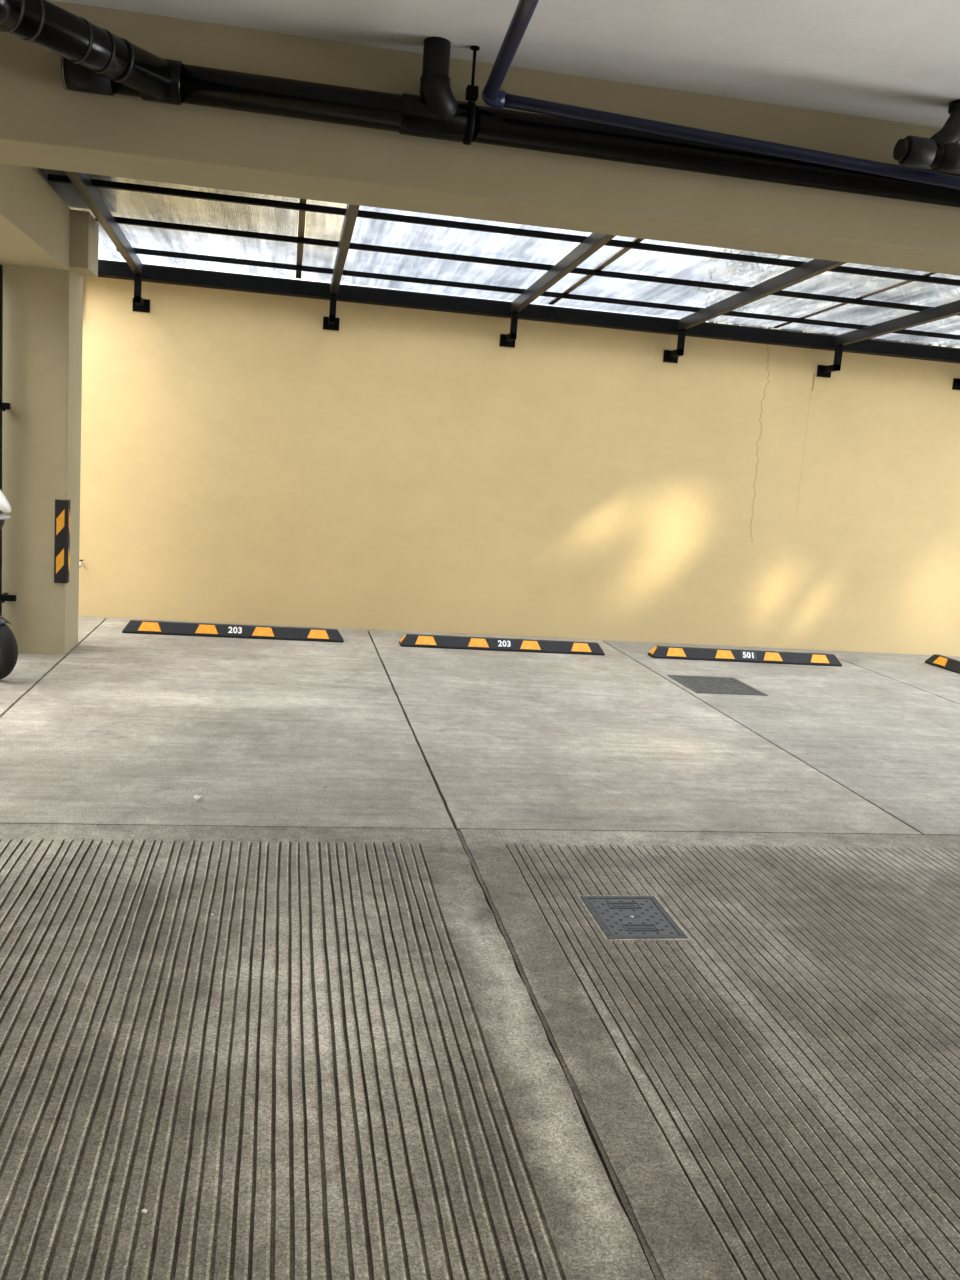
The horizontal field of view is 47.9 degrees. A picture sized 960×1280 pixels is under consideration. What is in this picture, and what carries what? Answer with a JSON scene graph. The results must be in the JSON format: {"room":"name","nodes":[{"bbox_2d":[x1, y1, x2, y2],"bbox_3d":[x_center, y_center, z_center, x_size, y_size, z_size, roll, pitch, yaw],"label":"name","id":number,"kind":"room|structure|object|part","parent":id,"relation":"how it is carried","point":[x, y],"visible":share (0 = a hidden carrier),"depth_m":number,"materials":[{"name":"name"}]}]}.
{"room":"parking garage","nodes":[
{"label":"parking garage","id":0,"kind":"room"},
{"bbox_2d":[0,228,82,654],"bbox_3d":[-3.310,-1.461,7.910,0.653,3.130,0.532,3,9,-11],"label":"pillar","id":1,"kind":"structure","parent":0,"point":[43,307],"depth_m":7.71,"materials":[{"name":"paint"}]},
{"bbox_2d":[54,499,69,582],"bbox_3d":[-3.031,-0.717,7.848,0.094,0.602,0.094,3,9,-11],"label":"guard","id":2,"kind":"object","parent":1,"relation":"attached to","point":[62,507],"visible":1,"depth_m":7.81,"materials":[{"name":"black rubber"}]},
{"bbox_2d":[69,209,98,276],"bbox_3d":[-3.136,-2.830,7.642,0.775,0.382,0.408,3,9,-11],"label":"beam","id":3,"kind":"structure","parent":1,"relation":"attached to","point":[84,229],"depth_m":7.52,"materials":[{"name":"paint"}]},
{"bbox_2d":[0,616,959,1279],"bbox_3d":[3.357,1.459,2.952,18.200,0.122,16.076,3,9,-11],"label":"floor","id":4,"kind":"structure","parent":0,"point":[347,1068],"depth_m":3.52,"materials":[{"name":"concrete"}]},
{"bbox_2d":[0,264,15,615],"bbox_3d":[-3.336,-1.225,7.601,0.169,2.700,0.138,3,9,-11],"label":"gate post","id":5,"kind":"object","parent":4,"relation":"on","point":[4,597],"visible":0.99,"depth_m":7.49,"materials":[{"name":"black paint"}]},
{"bbox_3d":[-3.380,-1.220,7.555,0.067,2.700,0.060,3,9,-11],"label":"post","id":6,"kind":"part","parent":5,"relation":"part of","materials":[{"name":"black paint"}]},
{"bbox_2d":[0,490,17,678],"bbox_3d":[-3.729,-0.497,7.113,1.733,1.365,0.726,7,10,19],"label":"scooter","id":7,"kind":"object","parent":4,"relation":"on","point":[8,643],"visible":1,"depth_m":6.87,"materials":[{"name":"rubber"}]},
{"bbox_2d":[122,620,343,642],"bbox_3d":[-2.094,-0.079,9.261,1.840,0.100,0.160,3,9,-11],"label":"wheel stop","id":8,"kind":"object","parent":4,"relation":"on","point":[134,626],"visible":1,"depth_m":9.20,"materials":[{"name":"black rubber"}]},
{"bbox_2d":[399,634,604,655],"bbox_3d":[0.206,0.037,9.607,1.840,0.100,0.160,3,9,-10],"label":"wheel stop","id":9,"kind":"object","parent":4,"relation":"on","point":[408,640],"visible":1,"depth_m":9.55,"materials":[{"name":"black rubber"}]},
{"bbox_2d":[457,831,663,1279],"bbox_3d":[0.483,1.432,1.538,0.018,0.030,6.731,3,9,-11],"label":"joint","id":10,"kind":"structure","parent":4,"relation":"on","point":[619,1192],"depth_m":2.81,"materials":[{"name":"grey concrete"}]},
{"bbox_2d":[576,895,692,941],"bbox_3d":[0.561,1.026,3.989,0.321,0.017,0.394,3,9,-11],"label":"cover","id":11,"kind":"object","parent":4,"relation":"in","point":[633,918],"visible":1,"depth_m":3.97,"materials":[{"name":"grey metal"}]},
{"bbox_3d":[0.545,1.002,4.084,0.124,0.004,0.052,3,9,-11],"label":"embossed panel","id":12,"kind":"part","parent":11,"relation":"part of","materials":[{"name":"grey plastic"}]},
{"bbox_3d":[0.561,1.026,3.990,0.247,0.017,0.322,3,9,-11],"label":"lid","id":13,"kind":"part","parent":11,"relation":"part of","materials":[{"name":"grey plastic"}]},
{"bbox_3d":[0.578,1.036,3.894,0.124,0.004,0.052,3,9,-11],"label":"embossed panel","id":14,"kind":"part","parent":11,"relation":"part of","materials":[{"name":"grey plastic"}]},
{"bbox_2d":[667,675,767,695],"bbox_3d":[1.894,0.365,8.681,0.587,0.016,0.670,3,9,-11],"label":"drain grate","id":15,"kind":"object","parent":4,"relation":"in","point":[698,684],"visible":1,"depth_m":8.65,"materials":[{"name":"metal"}]},
{"bbox_2d":[648,646,841,666],"bbox_3d":[2.457,0.144,9.985,1.840,0.100,0.160,3,9,-10],"label":"wheel stop","id":16,"kind":"object","parent":4,"relation":"on","point":[662,652],"visible":1,"depth_m":9.92,"materials":[{"name":"black rubber"}]},
{"bbox_2d":[925,654,959,673],"bbox_3d":[4.664,0.337,9.813,0.160,0.100,1.840,2,9,-12],"label":"wheel stop","id":17,"kind":"object","parent":4,"relation":"on","point":[937,660],"visible":1,"depth_m":10.42,"materials":[{"name":"black rubber"}]},
{"bbox_2d":[0,0,959,275],"bbox_3d":[3.204,-1.927,4.598,18.200,0.898,0.367,3,9,-11],"label":"beam","id":18,"kind":"structure","parent":0,"point":[44,124],"depth_m":3.89,"materials":[{"name":"beige paint"}]},
{"bbox_2d":[0,163,69,269],"bbox_3d":[-2.832,-2.466,5.576,0.651,0.418,3.817,3,9,-11],"label":"beam","id":19,"kind":"structure","parent":18,"relation":"attached to","point":[34,219],"depth_m":6.60,"materials":[{"name":"paint"}]},
{"bbox_2d":[34,167,116,211],"bbox_3d":[-2.805,-2.993,5.841,0.955,0.280,4.481,3,9,-11],"label":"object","id":20,"kind":"object","parent":18,"relation":"attached to","point":[68,193],"visible":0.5,"depth_m":7.63,"materials":[{"name":"beige paint"}]},
{"bbox_2d":[47,171,959,389],"bbox_3d":[2.439,-2.461,7.474,11.100,0.646,5.656,3,9,-11],"label":"roof frame","id":21,"kind":"object","parent":18,"relation":"attached to","point":[695,324],"visible":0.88,"depth_m":9.07,"materials":[{"name":"paint"}]},
{"bbox_3d":[-2.929,-2.894,9.352,0.144,0.110,0.013,3,9,-11],"label":"wall plate","id":22,"kind":"part","parent":21,"relation":"part of","materials":[{"name":"black paint"}]},
{"bbox_3d":[-1.328,-2.822,9.649,0.144,0.110,0.013,3,9,-11],"label":"wall plate","id":23,"kind":"part","parent":21,"relation":"part of","materials":[{"name":"black paint"}]},
{"bbox_3d":[0.254,-2.751,9.943,0.144,0.110,0.013,3,9,-11],"label":"wall plate","id":24,"kind":"part","parent":21,"relation":"part of","materials":[{"name":"black paint"}]},
{"bbox_3d":[1.806,-2.682,10.231,0.144,0.110,0.013,3,9,-11],"label":"wall plate","id":25,"kind":"part","parent":21,"relation":"part of","materials":[{"name":"black paint"}]},
{"bbox_3d":[3.348,-2.613,10.517,0.144,0.110,0.013,3,9,-11],"label":"wall plate","id":26,"kind":"part","parent":21,"relation":"part of","materials":[{"name":"black paint"}]},
{"bbox_3d":[4.782,-2.548,10.783,0.144,0.110,0.013,3,9,-11],"label":"wall plate","id":27,"kind":"part","parent":21,"relation":"part of","materials":[{"name":"black paint"}]},
{"bbox_2d":[54,0,959,127],"bbox_3d":[1.407,-1.264,-0.965,12.700,0.200,10.072,3,9,-11],"label":"ceiling","id":28,"kind":"structure","parent":0,"point":[889,60],"depth_m":3.54,"materials":[{"name":"paint"}]},
{"bbox_2d":[463,45,479,144],"bbox_3d":[-0.037,-1.885,3.765,0.040,0.297,0.149,3,9,-11],"label":"hanger","id":29,"kind":"object","parent":28,"relation":"hanging from","point":[472,91],"visible":0.87,"depth_m":3.71,"materials":[{"name":"black paint"}]},
{"bbox_3d":[-0.021,-1.958,3.699,0.011,0.130,0.010,3,9,-11],"label":"rod","id":30,"kind":"part","parent":29,"relation":"part of","materials":[{"name":"black paint"}]},
{"bbox_2d":[0,0,959,207],"bbox_3d":[3.084,-1.691,4.087,11.201,0.320,0.661,3,9,-11],"label":"drain pipe","id":31,"kind":"object","parent":29,"relation":"hanging from","point":[95,60],"visible":1,"depth_m":3.67,"materials":[{"name":"black plastic"}]},
{"bbox_2d":[482,0,959,189],"bbox_3d":[4.384,-1.464,3.670,8.779,0.176,1.710,3,9,-11],"label":"pipe","id":32,"kind":"object","parent":28,"relation":"hanging from","point":[492,95],"visible":1,"depth_m":3.78,"materials":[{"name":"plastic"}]},
{"bbox_2d":[893,100,959,173],"bbox_3d":[2.124,-1.767,3.924,1.354,0.273,0.181,3,9,-11],"label":"drain fitting","id":33,"kind":"object","parent":28,"relation":"attached to","point":[941,151],"visible":1,"depth_m":3.77,"materials":[{"name":"black plastic"}]},
{"bbox_2d":[898,135,936,168],"bbox_3d":[1.529,-1.708,3.787,0.098,0.099,0.099,3,9,-11],"label":"socket","id":34,"kind":"object","parent":33,"relation":"attached to","point":[918,152],"depth_m":3.75,"materials":[{"name":"black plastic"}]},
{"bbox_2d":[78,276,959,656],"bbox_3d":[2.065,-1.425,10.616,18.200,3.050,0.220,3,9,-11],"label":"wall","id":35,"kind":"structure","parent":0,"point":[245,459],"depth_m":10.16,"materials":[{"name":"beige paint"}]},
{"label":"outside","id":36,"kind":"structure","parent":0,"visible":0},
{"bbox_2d":[69,177,352,284],"bbox_3d":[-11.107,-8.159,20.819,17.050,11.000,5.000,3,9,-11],"label":"roof panel","id":37,"kind":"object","parent":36,"point":[129,204],"visible":0.11,"depth_m":19.71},
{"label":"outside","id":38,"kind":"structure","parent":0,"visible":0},
{"bbox_2d":[697,247,959,347],"bbox_3d":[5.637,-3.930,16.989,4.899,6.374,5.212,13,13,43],"label":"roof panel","id":39,"kind":"object","parent":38,"point":[829,283],"visible":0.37,"depth_m":15.14,"materials":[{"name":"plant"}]},
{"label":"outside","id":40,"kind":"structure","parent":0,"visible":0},
{"bbox_2d":[744,267,959,347],"bbox_3d":[9.584,-5.338,22.846,8.745,7.863,5.691,3,9,-11],"label":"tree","id":41,"kind":"object","parent":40,"point":[955,330],"visible":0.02,"depth_m":21.66,"materials":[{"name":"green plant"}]}
]}

